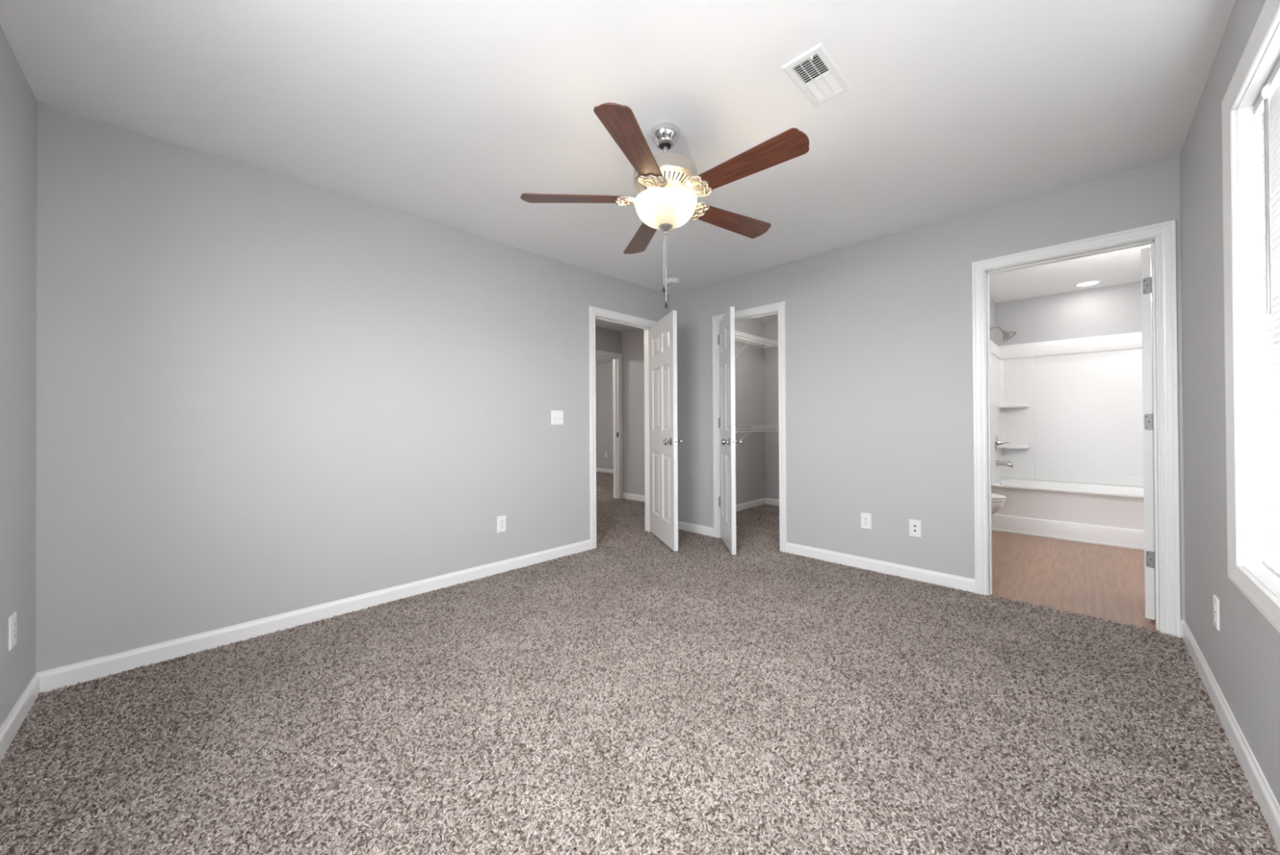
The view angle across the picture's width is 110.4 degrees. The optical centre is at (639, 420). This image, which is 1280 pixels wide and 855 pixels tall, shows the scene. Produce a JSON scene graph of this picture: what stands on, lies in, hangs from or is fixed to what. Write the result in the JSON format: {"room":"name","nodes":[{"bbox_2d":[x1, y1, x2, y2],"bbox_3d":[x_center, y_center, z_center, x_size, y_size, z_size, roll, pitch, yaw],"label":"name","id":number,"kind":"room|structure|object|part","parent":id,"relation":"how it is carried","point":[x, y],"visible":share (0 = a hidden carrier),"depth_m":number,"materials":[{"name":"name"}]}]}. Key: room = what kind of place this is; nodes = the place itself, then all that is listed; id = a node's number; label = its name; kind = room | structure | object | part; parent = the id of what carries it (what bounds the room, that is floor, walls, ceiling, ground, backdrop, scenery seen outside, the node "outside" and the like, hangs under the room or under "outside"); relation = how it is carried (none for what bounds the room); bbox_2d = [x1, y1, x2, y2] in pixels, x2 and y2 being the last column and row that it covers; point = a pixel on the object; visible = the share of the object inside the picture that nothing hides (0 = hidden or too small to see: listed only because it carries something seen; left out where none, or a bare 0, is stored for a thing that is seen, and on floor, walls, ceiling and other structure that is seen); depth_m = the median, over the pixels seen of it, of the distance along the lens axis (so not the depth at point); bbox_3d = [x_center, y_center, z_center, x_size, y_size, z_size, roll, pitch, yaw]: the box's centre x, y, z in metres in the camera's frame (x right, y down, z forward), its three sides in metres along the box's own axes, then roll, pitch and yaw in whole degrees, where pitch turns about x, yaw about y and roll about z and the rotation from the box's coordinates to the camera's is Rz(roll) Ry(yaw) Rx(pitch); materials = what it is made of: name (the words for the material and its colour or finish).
{"room":"empty bedroom","nodes":[
{"label":"empty bedroom","id":0,"kind":"room"},
{"bbox_2d":[0,25,36,727],"bbox_3d":[-1.276,-0.104,0.528,3.563,2.460,0.140,-1,0,45],"label":"wall","id":1,"kind":"structure","parent":0,"point":[18,102],"depth_m":1.64,"materials":[{"name":"grey paint"}]},
{"bbox_2d":[8,611,17,650],"bbox_3d":[-2.237,0.751,1.589,0.072,0.117,0.008,-1,0,45],"label":"power outlet","id":2,"kind":"object","parent":1,"relation":"attached to","point":[12,637],"visible":1,"depth_m":1.57,"materials":[{"name":"white plastic"}]},
{"bbox_2d":[13,620,16,629],"bbox_3d":[-2.235,0.732,1.591,0.035,0.027,0.002,-1,0,45],"label":"receptacle","id":3,"kind":"object","parent":2,"relation":"attached to","point":[14,621],"depth_m":1.59,"materials":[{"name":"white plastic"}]},
{"bbox_2d":[13,631,16,640],"bbox_3d":[-2.235,0.770,1.591,0.035,0.027,0.002,-1,0,45],"label":"receptacle","id":4,"kind":"object","parent":2,"relation":"attached to","point":[14,632],"depth_m":1.59,"materials":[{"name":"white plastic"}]},
{"bbox_2d":[0,672,39,762],"bbox_3d":[-1.269,1.070,0.628,3.413,0.093,0.012,-1,0,45],"label":"baseboard","id":5,"kind":"structure","parent":1,"relation":"attached to","point":[8,730],"depth_m":1.61,"materials":[{"name":"white paint"}]},
{"bbox_2d":[35,101,764,672],"bbox_3d":[-0.447,-0.088,3.956,0.127,2.460,6.127,-1,0,45],"label":"wall","id":6,"kind":"structure","parent":0,"point":[260,393],"depth_m":2.37,"materials":[{"name":"grey paint"}]},
{"bbox_2d":[36,539,591,692],"bbox_3d":[-1.068,1.084,3.239,0.012,0.093,3.995,-1,0,45],"label":"baseboard","id":7,"kind":"structure","parent":6,"relation":"attached to","point":[103,666],"depth_m":2.34,"materials":[{"name":"white paint"}]},
{"bbox_2d":[497,515,506,533],"bbox_3d":[-1.022,0.768,3.291,0.008,0.117,0.072,-1,0,45],"label":"power outlet","id":8,"kind":"object","parent":6,"relation":"attached to","point":[501,520],"visible":1,"depth_m":3.29,"materials":[{"name":"white plastic"}]},
{"bbox_2d":[551,410,563,424],"bbox_3d":[-0.672,-0.022,3.644,0.018,0.117,0.117,-1,0,45],"label":"light switch","id":9,"kind":"object","parent":6,"relation":"attached to","point":[557,416],"visible":1,"depth_m":3.64,"materials":[{"name":"white plastic"}]},
{"bbox_2d":[589,306,657,549],"bbox_3d":[-0.172,0.073,4.239,0.151,2.138,0.873,-1,0,45],"label":"trim","id":10,"kind":"structure","parent":6,"relation":"attached to","point":[595,313],"depth_m":4.01,"materials":[{"name":"white paint"}]},
{"bbox_3d":[-0.219,0.069,4.286,0.018,2.130,0.873,-1,0,45],"label":"casing","id":11,"kind":"part","parent":10,"relation":"part of","materials":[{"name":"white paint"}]},
{"bbox_2d":[648,310,683,551],"bbox_3d":[0.206,0.088,4.098,0.171,2.025,0.746,0,0,-15],"label":"door","id":12,"kind":"structure","parent":6,"relation":"in","point":[664,522],"depth_m":3.99,"materials":[{"name":"white paint"}]},
{"bbox_3d":[0.221,0.182,3.786,0.042,0.058,0.058,0,0,-15],"label":"knob","id":13,"kind":"part","parent":12,"relation":"part of","materials":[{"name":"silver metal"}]},
{"bbox_3d":[0.345,0.181,3.818,0.042,0.058,0.058,0,0,-15],"label":"knob","id":14,"kind":"part","parent":12,"relation":"part of","materials":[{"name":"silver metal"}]},
{"bbox_2d":[734,330,773,358],"bbox_3d":[1.052,-0.831,5.157,0.314,0.331,1.445,-1,0,45],"label":"wire shelf","id":15,"kind":"object","parent":6,"relation":"attached to","point":[740,335],"visible":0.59,"depth_m":5.34,"materials":[{"name":"white metal"}]},
{"bbox_3d":[1.153,-0.930,5.057,0.009,0.009,1.445,-1,0,45],"label":"hanging rod","id":16,"kind":"part","parent":15,"relation":"part of","materials":[{"name":"white metal"}]},
{"bbox_2d":[735,425,773,445],"bbox_3d":[1.058,0.229,5.151,0.314,0.331,1.445,-1,0,45],"label":"wire shelf","id":17,"kind":"object","parent":6,"relation":"attached to","point":[752,428],"visible":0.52,"depth_m":5.26,"materials":[{"name":"white metal"}]},
{"bbox_3d":[1.158,0.130,5.051,0.009,0.009,1.445,-1,0,45],"label":"hanging rod","id":18,"kind":"part","parent":17,"relation":"part of","materials":[{"name":"white metal"}]},
{"bbox_2d":[735,497,779,511],"bbox_3d":[1.666,1.079,4.751,1.725,0.093,1.777,-1,0,45],"label":"baseboard","id":19,"kind":"structure","parent":6,"relation":"attached to","point":[741,506],"depth_m":5.82,"materials":[{"name":"white paint"}]},
{"bbox_2d":[595,361,613,469],"bbox_3d":[-0.363,-0.056,9.624,4.500,2.460,0.120,-1,0,45],"label":"wall","id":20,"kind":"structure","parent":0,"point":[604,371],"depth_m":9.97,"materials":[{"name":"grey paint"}]},
{"bbox_2d":[595,467,613,473],"bbox_3d":[-0.445,1.118,9.611,4.385,0.093,0.012,-1,0,45],"label":"baseboard","id":21,"kind":"structure","parent":20,"relation":"attached to","point":[602,469],"depth_m":9.95,"materials":[{"name":"white paint"}]},
{"bbox_2d":[595,326,621,353],"bbox_3d":[-0.653,-0.074,6.227,0.115,2.460,5.100,-1,0,45],"label":"wall","id":22,"kind":"structure","parent":0,"point":[606,340],"depth_m":6.36,"materials":[{"name":"grey paint"}]},
{"bbox_2d":[595,349,622,498],"bbox_3d":[-0.655,0.089,6.223,0.151,2.133,0.988,-1,0,45],"label":"trim","id":23,"kind":"structure","parent":22,"relation":"attached to","point":[617,357],"depth_m":6.50,"materials":[{"name":"white paint"}]},
{"bbox_3d":[-0.702,0.086,6.271,0.018,2.125,0.988,-1,0,45],"label":"casing","id":24,"kind":"part","parent":23,"relation":"part of","materials":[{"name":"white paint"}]},
{"bbox_2d":[0,0,1235,364],"bbox_3d":[-0.857,-1.360,5.105,10.400,0.100,7.220,-1,0,45],"label":"ceiling","id":25,"kind":"structure","parent":0,"point":[446,113],"depth_m":1.84,"materials":[{"name":"white paint"}]},
{"bbox_2d":[520,102,809,308],"bbox_3d":[0.162,-0.925,2.039,1.241,0.816,1.252,-1,0,45],"label":"ceiling fan","id":26,"kind":"object","parent":25,"relation":"hanging from","point":[668,185],"visible":1,"depth_m":1.93,"materials":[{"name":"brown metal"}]},
{"bbox_3d":[-0.307,-1.013,2.035,0.472,0.006,0.136,0,12,-2],"label":"blade","id":27,"kind":"part","parent":26,"relation":"part of","materials":[{"name":"brown wood"}]},
{"bbox_3d":[-0.024,-1.016,1.651,0.136,0.006,0.472,12,4,19],"label":"blade","id":28,"kind":"part","parent":26,"relation":"part of","materials":[{"name":"brown wood"}]},
{"bbox_3d":[0.015,-1.012,2.466,0.136,0.006,0.472,-13,3,-14],"label":"blade","id":29,"kind":"part","parent":26,"relation":"part of","materials":[{"name":"brown wood"}]},
{"bbox_3d":[0.119,-0.951,2.052,0.285,0.112,0.285,-1,0,45],"label":"lamp shade","id":30,"kind":"part","parent":26,"relation":"part of","materials":[{"name":"white glass"}]},
{"bbox_3d":[0.478,-1.015,2.281,0.472,0.006,0.136,0,-12,-33],"label":"blade","id":31,"kind":"part","parent":26,"relation":"part of","materials":[{"name":"brown wood"}]},
{"bbox_3d":[0.431,-1.018,1.764,0.472,0.006,0.136,-1,-12,43],"label":"blade","id":32,"kind":"part","parent":26,"relation":"part of","materials":[{"name":"brown wood"}]},
{"bbox_2d":[665,277,679,285],"bbox_3d":[0.304,-1.301,4.194,0.132,0.040,0.132,-1,0,45],"label":"smoke detector","id":33,"kind":"object","parent":25,"relation":"attached to","point":[671,281],"visible":1,"depth_m":4.15,"materials":[{"name":"white plastic"}]},
{"bbox_2d":[781,42,853,107],"bbox_3d":[0.696,-1.371,1.739,0.151,0.103,0.306,-1,0,45],"label":"ceiling vent","id":34,"kind":"object","parent":25,"relation":"in","point":[815,72],"visible":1,"depth_m":1.75,"materials":[{"name":"white metal"}]},
{"bbox_2d":[1074,280,1101,286],"bbox_3d":[4.382,-1.338,4.358,0.190,0.008,0.190,-1,0,45],"label":"recessed light","id":35,"kind":"object","parent":25,"relation":"in","point":[1093,282],"visible":1,"depth_m":4.35,"materials":[{"name":"white paint"}]},
{"bbox_2d":[621,328,644,495],"bbox_3d":[0.346,-0.081,5.995,1.628,2.460,0.100,-1,0,45],"label":"wall","id":36,"kind":"structure","parent":0,"point":[633,340],"depth_m":6.37,"materials":[{"name":"grey paint"}]},
{"bbox_2d":[622,492,644,502],"bbox_3d":[0.312,1.093,5.948,1.628,0.093,0.012,-1,0,45],"label":"baseboard","id":37,"kind":"structure","parent":36,"relation":"attached to","point":[628,495],"depth_m":6.34,"materials":[{"name":"white paint"}]},
{"bbox_2d":[0,471,1279,854],"bbox_3d":[-0.844,1.162,5.090,10.400,0.056,7.220,-1,0,45],"label":"floor","id":38,"kind":"structure","parent":0,"point":[383,830],"depth_m":1.57,"materials":[{"name":"carpet"}]},
{"bbox_2d":[595,471,617,502],"bbox_3d":[-1.148,1.151,8.195,3.608,0.013,3.017,-1,0,45],"label":"pile","id":39,"kind":"object","parent":38,"relation":"on","point":[599,473],"visible":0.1,"depth_m":7.78,"materials":[{"name":"carpet"}]},
{"bbox_2d":[0,497,1279,854],"bbox_3d":[0.187,1.116,3.322,5.182,0.013,5.911,-1,0,45],"label":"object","id":40,"kind":"structure","parent":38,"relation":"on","point":[1193,811],"depth_m":1.65,"materials":[{"name":"carpet"}]},
{"bbox_2d":[991,493,1006,514],"bbox_3d":[2.980,0.718,4.173,0.706,0.785,0.450,-1,0,45],"label":"toilet","id":41,"kind":"object","parent":38,"relation":"on","point":[998,500],"visible":0.12,"depth_m":3.90,"materials":[{"name":"white ceramic"}]},
{"bbox_3d":[3.060,0.680,4.094,0.477,0.021,0.372,-1,0,45],"label":"lid","id":42,"kind":"part","parent":41,"relation":"part of","materials":[{"name":"white ceramic"}]},
{"bbox_3d":[3.040,0.914,4.113,0.525,0.392,0.364,-1,0,45],"label":"bowl","id":43,"kind":"part","parent":41,"relation":"part of","materials":[{"name":"white ceramic"}]},
{"bbox_3d":[3.061,0.705,4.093,0.478,0.018,0.374,-1,0,45],"label":"seat","id":44,"kind":"part","parent":41,"relation":"part of","materials":[{"name":"white ceramic"}]},
{"bbox_2d":[991,478,1144,547],"bbox_3d":[4.332,0.873,4.241,1.535,0.459,0.765,-1,0,45],"label":"bathtub","id":45,"kind":"object","parent":38,"relation":"on","point":[1100,513],"visible":0.65,"depth_m":4.14,"materials":[{"name":"white plastic"}]},
{"bbox_2d":[990,331,1143,487],"bbox_3d":[4.331,-0.102,4.252,1.544,1.489,0.758,-1,0,45],"label":"shower surround","id":46,"kind":"object","parent":45,"relation":"on","point":[1068,410],"visible":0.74,"depth_m":4.59,"materials":[{"name":"white plastic"}]},
{"bbox_3d":[3.806,-0.097,4.775,0.062,1.489,0.758,-1,0,45],"label":"panel","id":47,"kind":"part","parent":46,"relation":"part of","materials":[{"name":"white plastic"}]},
{"bbox_2d":[995,435,1008,450],"bbox_3d":[3.841,0.241,4.713,0.107,0.170,0.170,-1,0,45],"label":"tub valve","id":48,"kind":"object","parent":46,"relation":"attached to","point":[997,442],"visible":1,"depth_m":4.71,"materials":[{"name":"silver metal"}]},
{"bbox_2d":[995,460,1013,467],"bbox_3d":[3.852,0.461,4.702,0.136,0.075,0.060,-1,0,45],"label":"tub spout","id":49,"kind":"object","parent":46,"relation":"attached to","point":[1009,464],"visible":1,"depth_m":4.69,"materials":[{"name":"silver metal"}]},
{"bbox_2d":[998,404,1029,407],"bbox_3d":[4.085,-0.156,4.866,0.244,0.030,0.150,-1,0,45],"label":"corner shelf","id":50,"kind":"object","parent":46,"relation":"attached to","point":[999,405],"depth_m":4.82,"materials":[{"name":"white plastic"}]},
{"bbox_2d":[999,444,1029,448],"bbox_3d":[4.088,0.291,4.863,0.244,0.030,0.150,-1,0,45],"label":"corner shelf","id":51,"kind":"object","parent":46,"relation":"attached to","point":[1000,446],"depth_m":4.84,"materials":[{"name":"white plastic"}]},
{"bbox_3d":[4.601,-0.030,4.495,1.497,1.344,0.033,-1,0,45],"label":"panel","id":52,"kind":"part","parent":46,"relation":"part of","materials":[{"name":"white plastic"}]},
{"bbox_2d":[991,528,1144,550],"bbox_3d":[4.067,1.093,3.973,1.535,0.022,0.018,-1,0,45],"label":"trim","id":53,"kind":"structure","parent":45,"relation":"attached to","point":[993,529],"depth_m":4.08,"materials":[{"name":"white paint"}]},
{"bbox_2d":[764,320,779,499],"bbox_3d":[2.329,-0.095,5.430,1.725,2.460,0.120,-1,0,45],"label":"wall","id":54,"kind":"structure","parent":0,"point":[771,328],"depth_m":5.92,"materials":[{"name":"grey paint"}]},
{"bbox_2d":[752,339,777,349],"bbox_3d":[2.168,-0.836,5.285,1.706,0.331,0.314,-1,0,45],"label":"wire shelf","id":55,"kind":"object","parent":54,"relation":"attached to","point":[776,341],"visible":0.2,"depth_m":5.70,"materials":[{"name":"white metal"}]},
{"bbox_2d":[752,425,778,431],"bbox_3d":[2.174,0.224,5.278,1.706,0.331,0.314,-1,0,45],"label":"wire shelf","id":56,"kind":"object","parent":54,"relation":"attached to","point":[774,425],"visible":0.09,"depth_m":5.56,"materials":[{"name":"white metal"}]},
{"bbox_2d":[671,155,1185,620],"bbox_3d":[1.793,-0.104,3.289,4.013,2.460,0.115,-1,0,45],"label":"wall","id":57,"kind":"structure","parent":0,"point":[879,356],"depth_m":3.19,"materials":[{"name":"grey paint"}]},
{"bbox_2d":[716,306,742,554],"bbox_3d":[0.769,0.085,3.954,0.171,2.025,0.653,0,0,1],"label":"door","id":58,"kind":"structure","parent":57,"relation":"in","point":[726,337],"depth_m":3.79,"materials":[{"name":"white paint"}]},
{"bbox_3d":[0.699,0.179,3.696,0.042,0.058,0.058,0,0,1],"label":"knob","id":59,"kind":"part","parent":58,"relation":"part of","materials":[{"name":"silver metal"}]},
{"bbox_3d":[0.768,0.084,3.933,0.035,2.025,0.600,0,0,1],"label":"panel","id":60,"kind":"part","parent":58,"relation":"part of","materials":[{"name":"white paint"}]},
{"bbox_3d":[0.828,0.178,3.693,0.042,0.058,0.058,0,0,1],"label":"knob","id":61,"kind":"part","parent":58,"relation":"part of","materials":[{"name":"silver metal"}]},
{"bbox_2d":[711,301,786,551],"bbox_3d":[1.014,0.065,4.066,0.741,2.138,0.151,-1,0,45],"label":"trim","id":62,"kind":"structure","parent":57,"relation":"attached to","point":[779,308],"depth_m":3.85,"materials":[{"name":"white paint"}]},
{"bbox_2d":[861,512,871,529],"bbox_3d":[1.682,0.750,3.313,0.072,0.117,0.008,-1,0,45],"label":"power outlet","id":63,"kind":"object","parent":57,"relation":"attached to","point":[865,517],"visible":1,"depth_m":3.31,"materials":[{"name":"white plastic"}]},
{"bbox_2d":[909,519,921,537],"bbox_3d":[1.906,0.749,3.086,0.072,0.117,0.014,-1,0,45],"label":"cable jack","id":64,"kind":"object","parent":57,"relation":"attached to","point":[914,525],"visible":1,"depth_m":3.08,"materials":[{"name":"white plastic"}]},
{"bbox_2d":[678,520,1183,637],"bbox_3d":[1.542,1.071,3.449,3.413,0.093,0.012,-1,0,45],"label":"baseboard","id":65,"kind":"structure","parent":57,"relation":"attached to","point":[957,582],"depth_m":3.26,"materials":[{"name":"white paint"}]},
{"bbox_2d":[971,219,1181,637],"bbox_3d":[2.482,0.051,2.603,0.840,2.134,0.151,-1,0,45],"label":"trim","id":66,"kind":"structure","parent":57,"relation":"attached to","point":[1162,237],"depth_m":2.34,"materials":[{"name":"white paint"}]},
{"bbox_2d":[1141,246,1155,619],"bbox_3d":[3.062,0.068,2.603,0.712,2.018,0.171,0,0,-31],"label":"door","id":67,"kind":"structure","parent":57,"relation":"in","point":[1146,284],"depth_m":2.42,"materials":[{"name":"white paint"}]},
{"bbox_2d":[989,296,995,342],"bbox_3d":[3.756,-0.105,4.859,0.123,2.460,0.715,-1,0,45],"label":"wall","id":68,"kind":"structure","parent":0,"point":[992,304],"depth_m":4.92,"materials":[{"name":"grey paint"}]},
{"bbox_2d":[989,326,1016,342],"bbox_3d":[3.842,-0.920,4.713,0.222,0.179,0.140,-1,0,45],"label":"shower fixture","id":69,"kind":"object","parent":68,"relation":"attached to","point":[1006,335],"visible":1,"depth_m":4.68,"materials":[{"name":"silver metal"}]},
{"bbox_3d":[3.806,-0.970,4.749,0.121,0.064,0.016,-1,0,45],"label":"shower arm","id":70,"kind":"part","parent":69,"relation":"part of","materials":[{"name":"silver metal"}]},
{"bbox_2d":[995,280,1142,346],"bbox_3d":[4.655,-0.112,4.552,1.830,2.460,0.120,-1,0,45],"label":"wall","id":71,"kind":"structure","parent":0,"point":[1113,309],"depth_m":4.63,"materials":[{"name":"grey paint"}]},
{"bbox_2d":[1179,0,1279,805],"bbox_3d":[1.389,-0.117,0.791,0.140,2.460,3.995,-1,0,45],"label":"wall","id":72,"kind":"structure","parent":0,"point":[1242,657],"depth_m":1.71,"materials":[{"name":"grey paint"}]},
{"bbox_2d":[1213,594,1219,631],"bbox_3d":[2.203,0.734,1.704,0.008,0.117,0.072,-1,0,45],"label":"power outlet","id":73,"kind":"object","parent":72,"relation":"attached to","point":[1215,600],"visible":1,"depth_m":1.69,"materials":[{"name":"white plastic"}]},
{"bbox_2d":[1182,620,1279,852],"bbox_3d":[1.341,1.057,0.838,0.012,0.093,3.995,-1,0,45],"label":"baseboard","id":74,"kind":"structure","parent":72,"relation":"attached to","point":[1269,806],"depth_m":1.44,"materials":[{"name":"white paint"}]},
{"bbox_2d":[1221,0,1279,632],"bbox_3d":[1.625,-0.275,1.046,0.153,1.601,1.137,-1,0,45],"label":"window","id":75,"kind":"structure","parent":72,"relation":"in","point":[1242,145],"depth_m":1.41,"materials":[{"name":"white paint"}]},
{"bbox_2d":[1248,114,1262,127],"bbox_3d":[1.934,-0.937,1.393,0.036,0.036,0.006,-1,0,45],"label":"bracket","id":76,"kind":"object","parent":75,"relation":"attached to","point":[1255,122],"visible":0.86,"depth_m":1.40,"materials":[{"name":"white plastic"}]},
{"bbox_3d":[1.635,0.465,1.036,0.136,0.014,0.963,-1,0,45],"label":"sill","id":77,"kind":"part","parent":75,"relation":"part of","materials":[{"name":"white paint"}]},
{"bbox_2d":[1253,58,1279,578],"bbox_3d":[1.609,-0.269,1.061,0.043,1.433,0.932,-1,0,45],"label":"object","id":78,"kind":"structure","parent":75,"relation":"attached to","point":[1268,103],"depth_m":1.30,"materials":[{"name":"white plastic"}]},
{"bbox_3d":[1.618,0.442,1.052,0.025,0.012,0.926,-1,0,45],"label":"rail","id":79,"kind":"part","parent":78,"relation":"part of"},
{"bbox_3d":[1.830,-0.262,1.273,0.028,1.407,0.001,-1,0,45],"label":"ladder cord","id":80,"kind":"part","parent":78,"relation":"part of","materials":[{"name":"white fabric"}]}
]}

